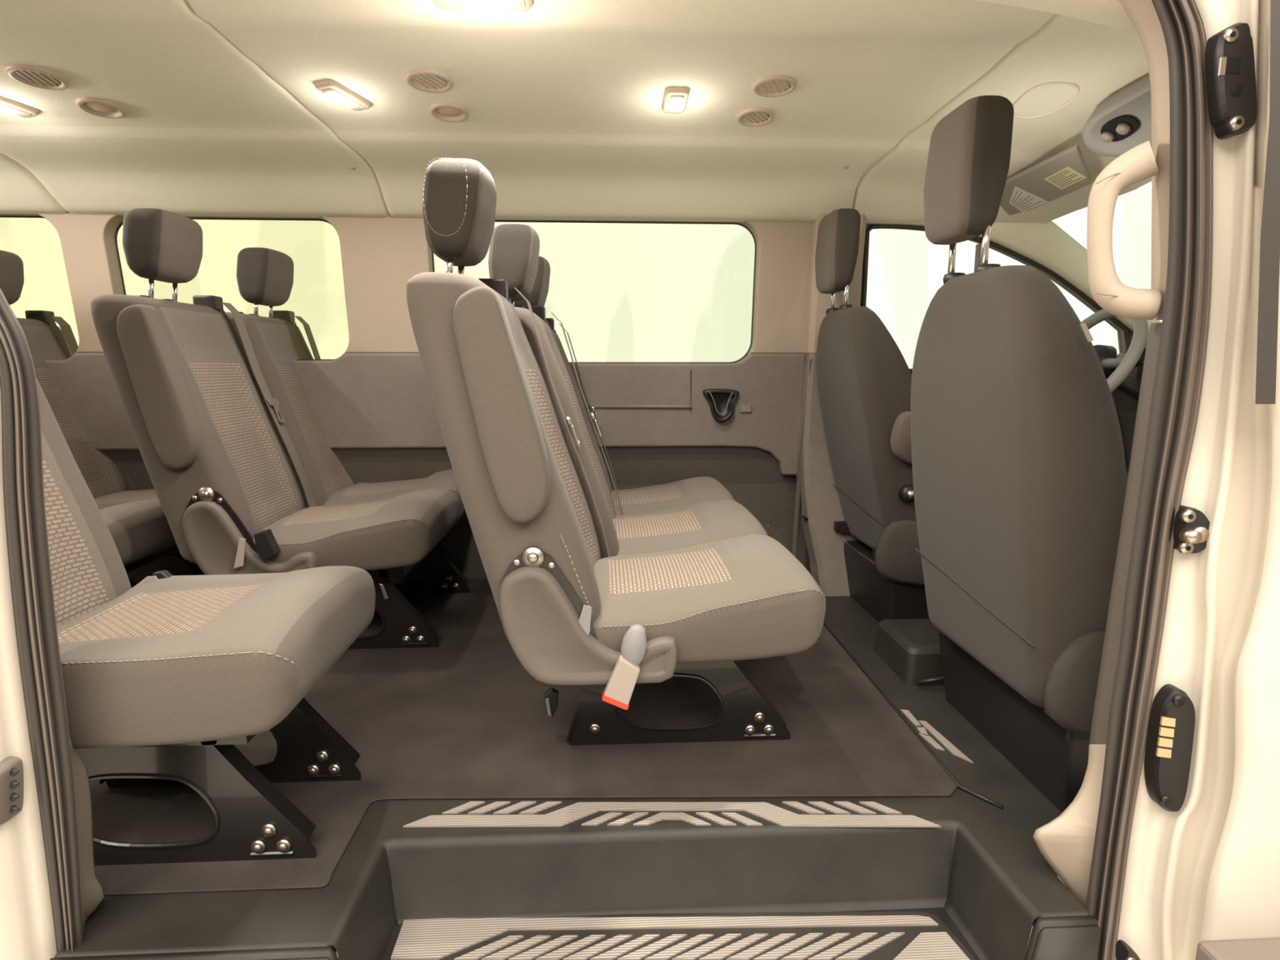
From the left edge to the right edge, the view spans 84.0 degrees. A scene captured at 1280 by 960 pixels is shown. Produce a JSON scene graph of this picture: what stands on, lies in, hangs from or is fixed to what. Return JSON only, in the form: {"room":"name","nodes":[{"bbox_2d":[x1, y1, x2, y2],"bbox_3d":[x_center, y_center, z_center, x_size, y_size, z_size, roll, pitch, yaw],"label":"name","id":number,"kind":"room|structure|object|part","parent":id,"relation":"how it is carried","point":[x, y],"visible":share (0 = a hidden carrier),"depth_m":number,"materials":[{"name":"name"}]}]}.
{"room":"vehicle interior","nodes":[
{"label":"vehicle interior","id":0,"kind":"room"},
{"bbox_2d":[0,377,57,959],"bbox_3d":[-0.869,0.259,0.944,0.061,1.031,0.122,5,11,30],"label":"wall","id":1,"kind":"structure","parent":0,"point":[27,922],"depth_m":0.99,"materials":[{"name":"white metal"}]},
{"bbox_2d":[0,755,23,825],"bbox_3d":[-0.861,0.424,0.965,0.066,0.087,0.039,0,9,-3],"label":"door stop","id":2,"kind":"object","parent":1,"relation":"attached to","point":[11,771],"visible":1,"depth_m":0.96,"materials":[{"name":"grey plastic"}]},
{"bbox_2d":[0,290,82,951],"bbox_3d":[-0.829,0.257,0.985,0.096,1.044,0.044,0,9,-3],"label":"seal","id":3,"kind":"object","parent":1,"relation":"attached to","point":[33,602],"visible":0.99,"depth_m":0.96,"materials":[{"name":"rubber"}]},
{"bbox_2d":[0,288,104,932],"bbox_3d":[-0.847,0.272,1.032,0.039,1.102,0.110,-8,12,-40],"label":"trim","id":4,"kind":"structure","parent":1,"relation":"attached to","point":[91,893],"depth_m":1.05,"materials":[{"name":"beige plastic"}]},
{"bbox_2d":[0,211,813,353],"bbox_3d":[-1.408,-0.698,2.504,4.055,0.493,0.113,0,9,-3],"label":"wall","id":5,"kind":"structure","parent":0,"point":[380,255],"depth_m":2.50,"materials":[{"name":"beige plastic"}]},
{"bbox_2d":[0,215,65,359],"bbox_3d":[-2.428,-0.666,2.492,0.939,0.512,0.066,0,9,-3],"label":"window","id":6,"kind":"structure","parent":5,"relation":"in","point":[4,216],"depth_m":2.44,"materials":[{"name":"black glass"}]},
{"bbox_2d":[115,217,333,360],"bbox_3d":[-1.435,-0.674,2.543,0.809,0.512,0.066,0,9,-3],"label":"window","id":7,"kind":"structure","parent":5,"relation":"in","point":[245,219],"depth_m":2.48,"materials":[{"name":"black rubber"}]},
{"bbox_2d":[431,220,756,363],"bbox_3d":[-0.160,-0.681,2.609,1.191,0.524,0.068,0,9,-3],"label":"window","id":8,"kind":"structure","parent":5,"relation":"in","point":[544,221],"depth_m":2.56,"materials":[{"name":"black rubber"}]},
{"bbox_2d":[45,352,811,583],"bbox_3d":[-1.314,-0.024,2.686,4.250,0.895,0.161,0,9,-3],"label":"wall","id":9,"kind":"structure","parent":0,"point":[357,400],"depth_m":2.66,"materials":[{"name":"plastic"}]},
{"bbox_2d":[584,404,691,408],"bbox_3d":[-0.047,-0.272,2.647,0.480,0.015,0.013,0,9,-3],"label":"trim","id":10,"kind":"structure","parent":9,"relation":"attached to","point":[594,406],"depth_m":2.65,"materials":[{"name":"plastic"}]},
{"bbox_2d":[690,369,691,413],"bbox_3d":[0.191,-0.277,2.662,0.003,0.270,0.036,2,9,9],"label":"trim","id":11,"kind":"structure","parent":9,"relation":"attached to","point":[691,370],"depth_m":2.65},
{"bbox_2d":[702,388,738,422],"bbox_3d":[0.301,-0.277,2.655,0.135,0.126,0.022,0,9,-3],"label":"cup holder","id":12,"kind":"object","parent":9,"relation":"attached to","point":[721,401],"visible":1,"depth_m":2.65,"materials":[{"name":"black plastic"}]},
{"bbox_2d":[739,404,751,412],"bbox_3d":[0.398,-0.269,2.671,0.043,0.031,0.008,0,9,-3],"label":"plate","id":13,"kind":"object","parent":9,"relation":"attached to","point":[744,407],"visible":1,"depth_m":2.67,"materials":[{"name":"plastic"}]},
{"bbox_2d":[791,359,813,559],"bbox_3d":[0.616,0.008,2.690,0.068,0.919,0.043,4,10,25],"label":"trim","id":14,"kind":"structure","parent":9,"relation":"attached to","point":[797,494],"depth_m":2.71,"materials":[{"name":"grey plastic"}]},
{"bbox_2d":[796,352,858,595],"bbox_3d":[0.736,-0.021,2.664,0.258,0.895,0.225,0,9,-3],"label":"trim","id":15,"kind":"structure","parent":9,"relation":"attached to","point":[820,500],"depth_m":2.63,"materials":[{"name":"plastic"}]},
{"bbox_2d":[804,213,866,353],"bbox_3d":[0.706,-0.703,2.586,0.185,0.474,0.160,0,9,-3],"label":"trim","id":16,"kind":"structure","parent":9,"relation":"attached to","point":[818,302],"depth_m":2.54,"materials":[{"name":"beige plastic"}]},
{"bbox_2d":[860,224,1133,483],"bbox_3d":[1.576,-0.300,2.723,1.570,1.428,0.057,0,9,-3],"label":"door","id":17,"kind":"structure","parent":9,"relation":"in","point":[1125,336],"depth_m":2.63,"materials":[{"name":"plastic"}]},
{"bbox_2d":[866,221,1161,342],"bbox_3d":[1.480,-0.687,2.627,1.365,0.583,0.075,0,9,-3],"label":"door frame","id":18,"kind":"structure","parent":9,"relation":"attached to","point":[1047,245],"depth_m":2.57,"materials":[{"name":"plastic"}]},
{"bbox_2d":[49,595,1100,959],"bbox_3d":[-0.541,0.641,1.870,5.900,0.180,2.060,0,9,-3],"label":"step","id":19,"kind":"structure","parent":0,"point":[944,872],"depth_m":1.29,"materials":[{"name":"black plastic"}]},
{"bbox_2d":[89,578,959,895],"bbox_3d":[-1.386,0.534,1.951,4.022,0.004,1.699,0,9,-3],"label":"floor","id":20,"kind":"structure","parent":19,"relation":"on","point":[462,717],"depth_m":1.56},
{"bbox_2d":[0,249,204,587],"bbox_3d":[-1.835,-0.125,2.234,0.820,1.226,0.957,0,9,-3],"label":"seat","id":21,"kind":"object","parent":20,"relation":"on","point":[137,523],"visible":0.28,"depth_m":2.47,"materials":[{"name":"beige fabric"}]},
{"bbox_3d":[-2.086,-0.199,2.458,0.343,0.722,0.454,0,9,-3],"label":"backrest","id":22,"kind":"part","parent":21,"relation":"part of","materials":[{"name":"beige fabric"}]},
{"bbox_2d":[94,488,158,509],"bbox_3d":[-1.679,0.089,2.526,0.482,0.178,0.465,0,9,-3],"label":"cushion","id":23,"kind":"object","parent":21,"relation":"on","point":[104,498],"depth_m":2.46,"materials":[{"name":"beige fabric"}]},
{"bbox_2d":[99,498,176,565],"bbox_3d":[-1.655,0.162,2.070,0.482,0.178,0.465,0,9,-3],"label":"cushion","id":24,"kind":"object","parent":21,"relation":"on","point":[140,531],"depth_m":2.03,"materials":[{"name":"beige fabric"}]},
{"bbox_3d":[-1.707,0.232,2.296,0.360,0.031,0.579,0,9,-3],"label":"seat frame","id":25,"kind":"part","parent":21,"relation":"part of","materials":[{"name":"black paint"}]},
{"bbox_2d":[35,377,375,865],"bbox_3d":[-0.959,0.036,1.227,0.835,1.226,0.480,0,9,-3],"label":"seat","id":26,"kind":"object","parent":20,"relation":"on","point":[164,674],"visible":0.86,"depth_m":1.20,"materials":[{"name":"beige fabric"}]},
{"bbox_3d":[-1.205,0.001,1.216,0.343,0.722,0.454,0,9,-3],"label":"backrest","id":27,"kind":"part","parent":26,"relation":"part of","materials":[{"name":"beige fabric"}]},
{"bbox_3d":[-0.823,0.395,1.284,0.360,0.031,0.292,0,9,-3],"label":"seat frame","id":28,"kind":"part","parent":26,"relation":"part of","materials":[{"name":"black paint"}]},
{"bbox_2d":[57,565,375,748],"bbox_3d":[-0.783,0.283,1.283,0.482,0.190,0.465,0,9,-3],"label":"cushion","id":29,"kind":"object","parent":26,"relation":"on","point":[169,659],"depth_m":1.09,"materials":[{"name":"beige fabric"}]},
{"bbox_2d":[90,208,470,648],"bbox_3d":[-1.016,-0.155,2.309,0.835,1.260,0.964,0,9,-3],"label":"seat","id":30,"kind":"object","parent":20,"relation":"on","point":[245,476],"visible":0.91,"depth_m":1.99,"materials":[{"name":"beige fabric"}]},
{"bbox_3d":[-1.348,-0.521,1.961,0.023,0.086,0.013,0,9,-3],"label":"headrest post","id":31,"kind":"part","parent":30,"relation":"part of","materials":[{"name":"silver metal"}]},
{"bbox_3d":[-1.237,-0.236,1.834,0.164,0.422,0.062,0,9,-3],"label":"armrest","id":32,"kind":"part","parent":30,"relation":"part of","materials":[{"name":"beige fabric"}]},
{"bbox_3d":[-1.354,-0.539,2.070,0.023,0.086,0.013,0,9,-3],"label":"headrest post","id":33,"kind":"part","parent":30,"relation":"part of","materials":[{"name":"silver metal"}]},
{"bbox_3d":[-1.251,-0.154,2.081,0.343,0.722,0.454,0,9,-3],"label":"backrest","id":34,"kind":"part","parent":30,"relation":"part of","materials":[{"name":"beige fabric"}]},
{"bbox_3d":[-1.307,-0.585,2.422,0.023,0.086,0.013,0,9,-3],"label":"headrest post","id":35,"kind":"part","parent":30,"relation":"part of","materials":[{"name":"silver metal"}]},
{"bbox_3d":[-1.313,-0.603,2.530,0.023,0.086,0.013,0,9,-3],"label":"headrest post","id":36,"kind":"part","parent":30,"relation":"part of","materials":[{"name":"silver metal"}]},
{"bbox_3d":[-1.149,-0.220,2.253,0.032,0.077,0.056,0,9,-3],"label":"latch plate","id":37,"kind":"part","parent":30,"relation":"part of","materials":[{"name":"brown plastic"}]},
{"bbox_3d":[-1.250,-0.218,2.539,0.343,0.722,0.454,0,9,-3],"label":"backrest","id":38,"kind":"part","parent":30,"relation":"part of","materials":[{"name":"beige fabric"}]},
{"bbox_2d":[253,488,458,570],"bbox_3d":[-0.829,0.133,2.150,0.482,0.178,0.465,0,9,-3],"label":"cushion","id":39,"kind":"object","parent":30,"relation":"on","point":[398,531],"depth_m":1.95,"materials":[{"name":"beige fabric"}]},
{"bbox_3d":[-0.879,0.225,2.339,0.360,0.031,0.579,0,9,-3],"label":"seat frame","id":40,"kind":"part","parent":30,"relation":"part of","materials":[{"name":"black paint"}]},
{"bbox_2d":[323,469,466,522],"bbox_3d":[-0.853,0.060,2.605,0.482,0.178,0.465,0,9,-3],"label":"cushion","id":41,"kind":"object","parent":30,"relation":"on","point":[341,490],"depth_m":2.48,"materials":[{"name":"beige fabric"}]},
{"bbox_2d":[406,157,826,745],"bbox_3d":[-0.059,-0.087,1.976,0.790,1.232,1.436,0,9,-3],"label":"seat","id":42,"kind":"object","parent":20,"relation":"on","point":[596,588],"visible":1,"depth_m":1.37,"materials":[{"name":"beige fabric"}]},
{"bbox_3d":[-0.377,-0.416,1.405,0.023,0.086,0.013,0,9,-3],"label":"headrest post","id":43,"kind":"part","parent":42,"relation":"part of","materials":[{"name":"silver metal"}]},
{"bbox_3d":[-0.382,-0.433,1.514,0.023,0.086,0.013,0,9,-3],"label":"headrest post","id":44,"kind":"part","parent":42,"relation":"part of","materials":[{"name":"silver metal"}]},
{"bbox_3d":[-0.246,-0.131,1.280,0.164,0.422,0.062,0,9,-3],"label":"armrest","id":45,"kind":"part","parent":42,"relation":"part of","materials":[{"name":"beige fabric"}]},
{"bbox_3d":[-0.259,-0.049,1.526,0.343,0.722,0.454,0,9,-3],"label":"backrest","id":46,"kind":"part","parent":42,"relation":"part of","materials":[{"name":"beige fabric"}]},
{"bbox_3d":[-0.233,-0.101,1.988,0.343,0.722,0.454,0,9,-3],"label":"backrest","id":47,"kind":"part","parent":42,"relation":"part of","materials":[{"name":"beige fabric"}]},
{"bbox_3d":[-0.158,-0.115,1.698,0.032,0.077,0.056,0,9,-3],"label":"latch plate","id":48,"kind":"part","parent":42,"relation":"part of","materials":[{"name":"silver metal"}]},
{"bbox_3d":[-0.262,-0.168,2.444,0.343,0.722,0.454,0,9,-3],"label":"backrest","id":49,"kind":"part","parent":42,"relation":"part of","materials":[{"name":"beige fabric"}]},
{"bbox_3d":[-0.161,-0.234,2.616,0.032,0.077,0.056,0,9,-3],"label":"latch plate","id":50,"kind":"part","parent":42,"relation":"part of","materials":[{"name":"silver metal"}]},
{"bbox_3d":[-0.132,-0.167,2.160,0.032,0.077,0.056,0,9,-3],"label":"latch plate","id":51,"kind":"part","parent":42,"relation":"part of","materials":[{"name":"silver metal"}]},
{"bbox_2d":[610,476,735,515],"bbox_3d":[0.070,0.093,2.503,0.482,0.178,0.465,0,9,-3],"label":"cushion","id":52,"kind":"object","parent":42,"relation":"on","point":[693,491],"depth_m":2.39,"materials":[{"name":"beige fabric"}]},
{"bbox_2d":[613,499,768,555],"bbox_3d":[0.094,0.166,2.048,0.482,0.178,0.465,0,9,-3],"label":"cushion","id":53,"kind":"object","parent":42,"relation":"on","point":[703,522],"depth_m":1.93,"materials":[{"name":"beige fabric"}]},
{"bbox_2d":[592,533,826,663],"bbox_3d":[0.118,0.239,1.592,0.482,0.178,0.465,0,9,-3],"label":"cushion","id":54,"kind":"object","parent":42,"relation":"on","point":[735,597],"depth_m":1.39,"materials":[{"name":"beige fabric"}]},
{"bbox_2d":[403,801,941,827],"bbox_3d":[0.059,0.632,1.345,0.989,0.004,0.074,0,9,0],"label":"strip","id":55,"kind":"object","parent":19,"relation":"on","point":[561,817],"visible":1,"depth_m":1.34,"materials":[{"name":"silver metal"}]},
{"bbox_2d":[389,911,975,959],"bbox_3d":[0.089,0.817,1.124,1.022,0.009,0.388,0,9,-3],"label":"step tread","id":56,"kind":"structure","parent":19,"relation":"on","point":[883,935],"depth_m":1.24,"materials":[{"name":"black plastic"}]},
{"bbox_2d":[814,208,929,622],"bbox_3d":[0.942,-0.202,2.360,0.684,1.330,0.580,0,9,-3],"label":"seat","id":57,"kind":"object","parent":19,"relation":"on","point":[864,378],"visible":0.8,"depth_m":2.22,"materials":[{"name":"fabric"}]},
{"bbox_3d":[0.654,-0.618,2.411,0.014,0.140,0.014,0,9,-3],"label":"headrest post","id":58,"kind":"part","parent":57,"relation":"part of","materials":[{"name":"silver metal"}]},
{"bbox_3d":[0.994,0.170,2.625,0.560,0.040,0.040,0,9,-3],"label":"slide rail","id":59,"kind":"part","parent":57,"relation":"part of","materials":[{"name":"black plastic"}]},
{"bbox_3d":[0.661,-0.597,2.280,0.014,0.140,0.014,0,9,-3],"label":"headrest post","id":60,"kind":"part","parent":57,"relation":"part of","materials":[{"name":"silver metal"}]},
{"bbox_3d":[0.765,-0.161,2.367,0.218,0.807,0.514,-6,9,-2],"label":"backrest","id":61,"kind":"part","parent":57,"relation":"part of","materials":[{"name":"fabric"}]},
{"bbox_3d":[1.014,0.231,2.250,0.560,0.040,0.040,0,9,-3],"label":"slide rail","id":62,"kind":"part","parent":57,"relation":"part of","materials":[{"name":"black metal"}]},
{"bbox_3d":[0.800,-0.125,2.098,0.109,0.152,0.055,0,9,-3],"label":"armrest","id":63,"kind":"part","parent":57,"relation":"part of","materials":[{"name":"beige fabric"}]},
{"bbox_3d":[0.808,0.042,2.133,0.055,0.055,0.030,0,9,-3],"label":"recliner knob","id":64,"kind":"part","parent":57,"relation":"part of","materials":[{"name":"black plastic"}]},
{"bbox_2d":[873,618,944,685],"bbox_3d":[0.833,0.479,1.994,0.260,0.100,0.286,0,9,-3],"label":"box","id":65,"kind":"object","parent":19,"relation":"on","point":[910,648],"visible":0.48,"depth_m":1.94,"materials":[{"name":"black plastic"}]},
{"bbox_2d":[823,622,1003,808],"bbox_3d":[0.644,0.547,1.865,0.056,0.008,1.023,0,9,-3],"label":"trim","id":66,"kind":"structure","parent":19,"relation":"on","point":[959,786],"depth_m":1.59,"materials":[{"name":"black plastic"}]},
{"bbox_2d":[900,709,973,763],"bbox_3d":[0.668,0.586,1.635,0.047,0.003,0.246,-2,9,-10],"label":"strip","id":67,"kind":"object","parent":19,"relation":"on","point":[951,748],"visible":1,"depth_m":1.62,"materials":[{"name":"silver metal"}]},
{"bbox_2d":[910,95,1126,811],"bbox_3d":[0.949,-0.066,1.472,0.684,1.342,0.545,0,9,-3],"label":"passenger seat","id":68,"kind":"object","parent":19,"relation":"on","point":[1019,463],"visible":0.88,"depth_m":1.32,"materials":[{"name":"fabric"}]},
{"bbox_3d":[0.661,-0.472,1.506,0.014,0.140,0.014,0,9,-3],"label":"headrest post","id":69,"kind":"part","parent":68,"relation":"part of","materials":[{"name":"silver metal"}]},
{"bbox_3d":[0.668,-0.451,1.376,0.014,0.140,0.014,0,9,-3],"label":"headrest post","id":70,"kind":"part","parent":68,"relation":"part of","materials":[{"name":"silver metal"}]},
{"bbox_3d":[0.740,-0.008,1.462,0.218,0.807,0.514,0,9,-3],"label":"backrest","id":71,"kind":"part","parent":68,"relation":"part of","materials":[{"name":"fabric"}]},
{"bbox_2d":[0,0,1151,223],"bbox_3d":[-0.985,-0.935,1.679,5.020,0.307,1.890,0,9,-3],"label":"ceiling","id":72,"kind":"structure","parent":0,"point":[226,115],"depth_m":1.86,"materials":[{"name":"fabric"}]},
{"bbox_2d":[0,96,39,117],"bbox_3d":[-1.668,-0.984,1.858,0.062,0.036,0.150,4,10,25],"label":"recessed light","id":73,"kind":"object","parent":72,"relation":"in","point":[7,105],"visible":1,"depth_m":1.87,"materials":[{"name":"beige plastic"}]},
{"bbox_2d":[0,102,31,117],"bbox_3d":[-1.668,-0.975,1.858,0.038,0.018,0.120,4,10,25],"label":"diffuser","id":74,"kind":"object","parent":73,"relation":"attached to","point":[20,109],"depth_m":1.87,"materials":[{"name":"white plastic"}]},
{"bbox_2d":[4,64,69,90],"bbox_3d":[-1.463,-0.979,1.728,0.120,0.022,0.120,0,9,-3],"label":"ceiling vent","id":75,"kind":"object","parent":72,"relation":"in","point":[10,69],"visible":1,"depth_m":1.72,"materials":[{"name":"beige plastic"}]},
{"bbox_2d":[75,97,126,119],"bbox_3d":[-1.433,-0.991,1.892,0.108,0.026,0.108,0,9,-3],"label":"ceiling vent","id":76,"kind":"object","parent":72,"relation":"in","point":[92,104],"visible":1,"depth_m":1.89,"materials":[{"name":"beige plastic"}]},
{"bbox_2d":[314,79,371,111],"bbox_3d":[-0.761,-0.986,1.828,0.062,0.034,0.150,4,10,21],"label":"recessed light","id":77,"kind":"object","parent":72,"relation":"in","point":[334,90],"visible":1,"depth_m":1.80,"materials":[{"name":"beige plastic"}]},
{"bbox_2d":[322,88,364,111],"bbox_3d":[-0.761,-0.978,1.828,0.038,0.016,0.120,4,10,21],"label":"diffuser","id":78,"kind":"object","parent":77,"relation":"attached to","point":[347,97],"depth_m":1.82,"materials":[{"name":"white plastic"}]},
{"bbox_2d":[404,68,453,93],"bbox_3d":[-0.519,-0.985,1.754,0.116,0.021,0.116,0,9,-3],"label":"ceiling vent","id":79,"kind":"object","parent":72,"relation":"in","point":[409,76],"visible":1,"depth_m":1.75,"materials":[{"name":"beige plastic"}]},
{"bbox_2d":[429,102,468,122],"bbox_3d":[-0.517,-0.998,1.927,0.104,0.025,0.104,0,9,-3],"label":"ceiling vent","id":80,"kind":"object","parent":72,"relation":"in","point":[445,108],"visible":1,"depth_m":1.92,"materials":[{"name":"beige plastic"}]},
{"bbox_2d":[432,0,533,11],"bbox_3d":[-0.294,-0.894,1.317,0.185,0.030,0.076,0,9,-3],"label":"recessed light","id":81,"kind":"object","parent":72,"relation":"in","point":[471,5],"visible":1,"depth_m":1.32,"materials":[{"name":"beige plastic"}]},
{"bbox_2d":[662,86,689,113],"bbox_3d":[0.093,-0.992,1.863,0.062,0.032,0.130,0,9,-3],"label":"recessed light","id":82,"kind":"object","parent":72,"relation":"in","point":[675,98],"visible":1,"depth_m":1.84,"materials":[{"name":"beige plastic"}]},
{"bbox_2d":[666,95,684,113],"bbox_3d":[0.093,-0.984,1.863,0.038,0.014,0.100,0,9,-3],"label":"diffuser","id":83,"kind":"object","parent":82,"relation":"attached to","point":[675,104],"depth_m":1.85,"materials":[{"name":"white plastic"}]},
{"bbox_2d":[736,106,774,126],"bbox_3d":[0.319,-1.004,1.965,0.104,0.024,0.104,0,9,-3],"label":"ceiling vent","id":84,"kind":"object","parent":72,"relation":"in","point":[771,114],"visible":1,"depth_m":1.96,"materials":[{"name":"beige plastic"}]},
{"bbox_2d":[751,74,797,97],"bbox_3d":[0.338,-0.991,1.787,0.112,0.020,0.112,0,9,-3],"label":"ceiling vent","id":85,"kind":"object","parent":72,"relation":"in","point":[793,81],"visible":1,"depth_m":1.78,"materials":[{"name":"beige plastic"}]},
{"bbox_2d":[1000,144,1091,215],"bbox_3d":[1.249,-0.927,2.251,0.156,0.079,0.619,0,9,-3],"label":"sun visor","id":86,"kind":"object","parent":72,"relation":"attached to","point":[1065,172],"visible":0.89,"depth_m":2.17,"materials":[{"name":"plastic"}]},
{"bbox_2d":[1011,190,1041,210],"bbox_3d":[1.257,-0.924,2.350,0.091,0.037,0.121,0,9,-3],"label":"print","id":87,"kind":"object","parent":86,"relation":"attached to","point":[1021,200],"depth_m":2.34},
{"bbox_2d":[1048,169,1081,187],"bbox_3d":[1.261,-0.895,2.113,0.057,0.024,0.108,0,9,-3],"label":"print","id":88,"kind":"object","parent":86,"relation":"on","point":[1056,178],"depth_m":2.11},
{"bbox_2d":[1013,81,1079,118],"bbox_3d":[1.049,-0.987,1.850,0.136,0.024,0.204,0,9,-3],"label":"trim","id":89,"kind":"structure","parent":72,"relation":"attached to","point":[1077,87],"depth_m":1.82,"materials":[{"name":"plastic"}]},
{"bbox_2d":[1081,73,1151,156],"bbox_3d":[1.235,-0.894,1.730,0.164,0.144,0.378,0,9,-3],"label":"console","id":90,"kind":"object","parent":72,"relation":"attached to","point":[1122,122],"visible":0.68,"depth_m":1.76,"materials":[{"name":"plastic"}]},
{"bbox_2d":[1113,0,1279,959],"bbox_3d":[0.907,0.083,1.001,0.417,1.487,0.117,0,9,-3],"label":"door frame","id":91,"kind":"structure","parent":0,"point":[1208,868],"depth_m":1.01,"materials":[{"name":"white paint"}]},
{"bbox_2d":[974,0,1137,31],"bbox_3d":[0.559,-0.724,1.034,0.512,0.122,0.210,0,9,-3],"label":"trim","id":92,"kind":"structure","parent":91,"relation":"attached to","point":[1111,13],"depth_m":1.05,"materials":[{"name":"plastic"}]},
{"bbox_2d":[1033,744,1106,908],"bbox_3d":[0.695,0.632,1.155,0.111,0.466,0.055,0,9,-3],"label":"trim","id":93,"kind":"structure","parent":91,"relation":"attached to","point":[1066,842],"depth_m":1.14,"materials":[{"name":"beige plastic"}]},
{"bbox_2d":[1086,140,1161,319],"bbox_3d":[0.683,-0.349,1.004,0.103,0.242,0.051,2,9,10],"label":"handle","id":94,"kind":"object","parent":91,"relation":"attached to","point":[1138,164],"visible":1,"depth_m":1.00,"materials":[{"name":"beige plastic"}]},
{"bbox_2d":[1088,323,1161,744],"bbox_3d":[0.754,0.115,1.115,0.029,0.713,0.153,5,10,28],"label":"trim","id":95,"kind":"structure","parent":91,"relation":"attached to","point":[1099,731],"depth_m":1.08,"materials":[{"name":"beige plastic"}]},
{"bbox_2d":[1115,939,1140,959],"bbox_3d":[0.778,0.769,1.130,0.031,0.065,0.028,0,9,-3],"label":"lower latch","id":96,"kind":"object","parent":91,"relation":"attached to","point":[1123,951],"visible":1,"depth_m":1.12,"materials":[{"name":"black plastic"}]},
{"bbox_2d":[1119,0,1169,319],"bbox_3d":[0.711,-0.477,1.013,0.189,0.496,0.125,0,9,-3],"label":"trim","id":97,"kind":"structure","parent":91,"relation":"attached to","point":[1142,13],"depth_m":0.98,"materials":[{"name":"beige plastic"}]},
{"bbox_2d":[1085,0,1212,959],"bbox_3d":[0.723,0.079,1.035,0.166,1.498,0.048,0,9,-3],"label":"seal","id":98,"kind":"object","parent":91,"relation":"attached to","point":[1180,366],"visible":0.98,"depth_m":1.00,"materials":[{"name":"rubber"}]},
{"bbox_2d":[1143,684,1195,811],"bbox_3d":[0.788,0.404,1.060,0.056,0.197,0.032,0,9,-3],"label":"plate","id":99,"kind":"object","parent":91,"relation":"attached to","point":[1171,724],"visible":1,"depth_m":1.05,"materials":[{"name":"black plastic"}]},
{"bbox_2d":[1168,504,1209,554],"bbox_3d":[0.790,0.072,1.013,0.053,0.068,0.042,0,9,-3],"label":"latch","id":100,"kind":"object","parent":91,"relation":"in","point":[1190,528],"depth_m":1.01,"materials":[{"name":"black plastic"}]},
{"bbox_2d":[1185,546,1191,551],"bbox_3d":[0.776,0.097,1.006,0.008,0.008,0.001,0,9,-3],"label":"socket","id":101,"kind":"object","parent":100,"relation":"attached to","point":[1187,548],"depth_m":1.01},
{"bbox_2d":[1187,514,1193,519],"bbox_3d":[0.774,0.052,0.999,0.008,0.008,0.001,0,9,-3],"label":"socket","id":102,"kind":"object","parent":100,"relation":"attached to","point":[1189,516],"depth_m":1.00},
{"bbox_2d":[1204,22,1257,139],"bbox_3d":[0.758,-0.511,0.909,0.059,0.133,0.030,0,9,-3],"label":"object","id":103,"kind":"object","parent":91,"relation":"attached to","point":[1229,60],"visible":1,"depth_m":0.90,"materials":[{"name":"black plastic"}]},
{"bbox_2d":[1230,31,1235,37],"bbox_3d":[0.739,-0.555,0.885,0.007,0.007,0.001,0,9,-3],"label":"screw","id":104,"kind":"object","parent":103,"relation":"attached to","point":[1233,33],"depth_m":0.89,"materials":[{"name":"silver metal"}]},
{"bbox_2d":[1225,57,1241,73],"bbox_3d":[0.745,-0.522,0.896,0.021,0.019,0.003,0,9,-3],"label":"socket","id":105,"kind":"object","parent":103,"relation":"attached to","point":[1233,64],"depth_m":0.89,"materials":[{"name":"black plastic"}]},
{"bbox_2d":[1230,83,1242,97],"bbox_3d":[0.755,-0.493,0.901,0.018,0.018,0.002,0,9,-3],"label":"socket","id":106,"kind":"object","parent":103,"relation":"attached to","point":[1236,89],"depth_m":0.90,"materials":[{"name":"black plastic"}]},
{"bbox_2d":[1235,119,1241,124],"bbox_3d":[0.761,-0.455,0.903,0.007,0.007,0.001,0,9,-3],"label":"socket","id":107,"kind":"object","parent":103,"relation":"attached to","point":[1238,122],"depth_m":0.90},
{"bbox_2d":[1195,937,1279,959],"bbox_3d":[1.188,0.719,0.921,0.800,0.120,0.225,0,9,-3],"label":"board","id":108,"kind":"object","parent":91,"relation":"attached to","point":[1260,948],"visible":1,"depth_m":0.98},
{"bbox_2d":[1255,0,1279,404],"bbox_3d":[0.772,-0.339,0.866,0.086,0.491,0.012,0,9,-3],"label":"strip","id":109,"kind":"object","parent":91,"relation":"attached to","point":[1269,253],"visible":1,"depth_m":0.87,"materials":[{"name":"rubber"}]},
{"bbox_3d":[2.375,0.082,2.039,0.050,0.970,1.850,0,9,-3],"label":"wall","id":110,"kind":"structure","parent":0,"visible":0},
{"bbox_2d":[1115,342,1146,468],"bbox_3d":[2.067,-0.094,1.939,0.552,0.650,1.600,0,9,-3],"label":"dashboard","id":111,"kind":"object","parent":110,"relation":"attached to","point":[1127,406],"visible":0.12,"depth_m":2.66,"materials":[{"name":"plastic"}]},
{"bbox_2d":[1080,309,1148,401],"bbox_3d":[1.539,-0.384,2.315,0.421,0.370,0.373,5,10,28],"label":"steering wheel","id":112,"kind":"object","parent":111,"relation":"attached to","point":[1117,371],"visible":0.34,"depth_m":2.22,"materials":[{"name":"grey plastic"}]}
]}

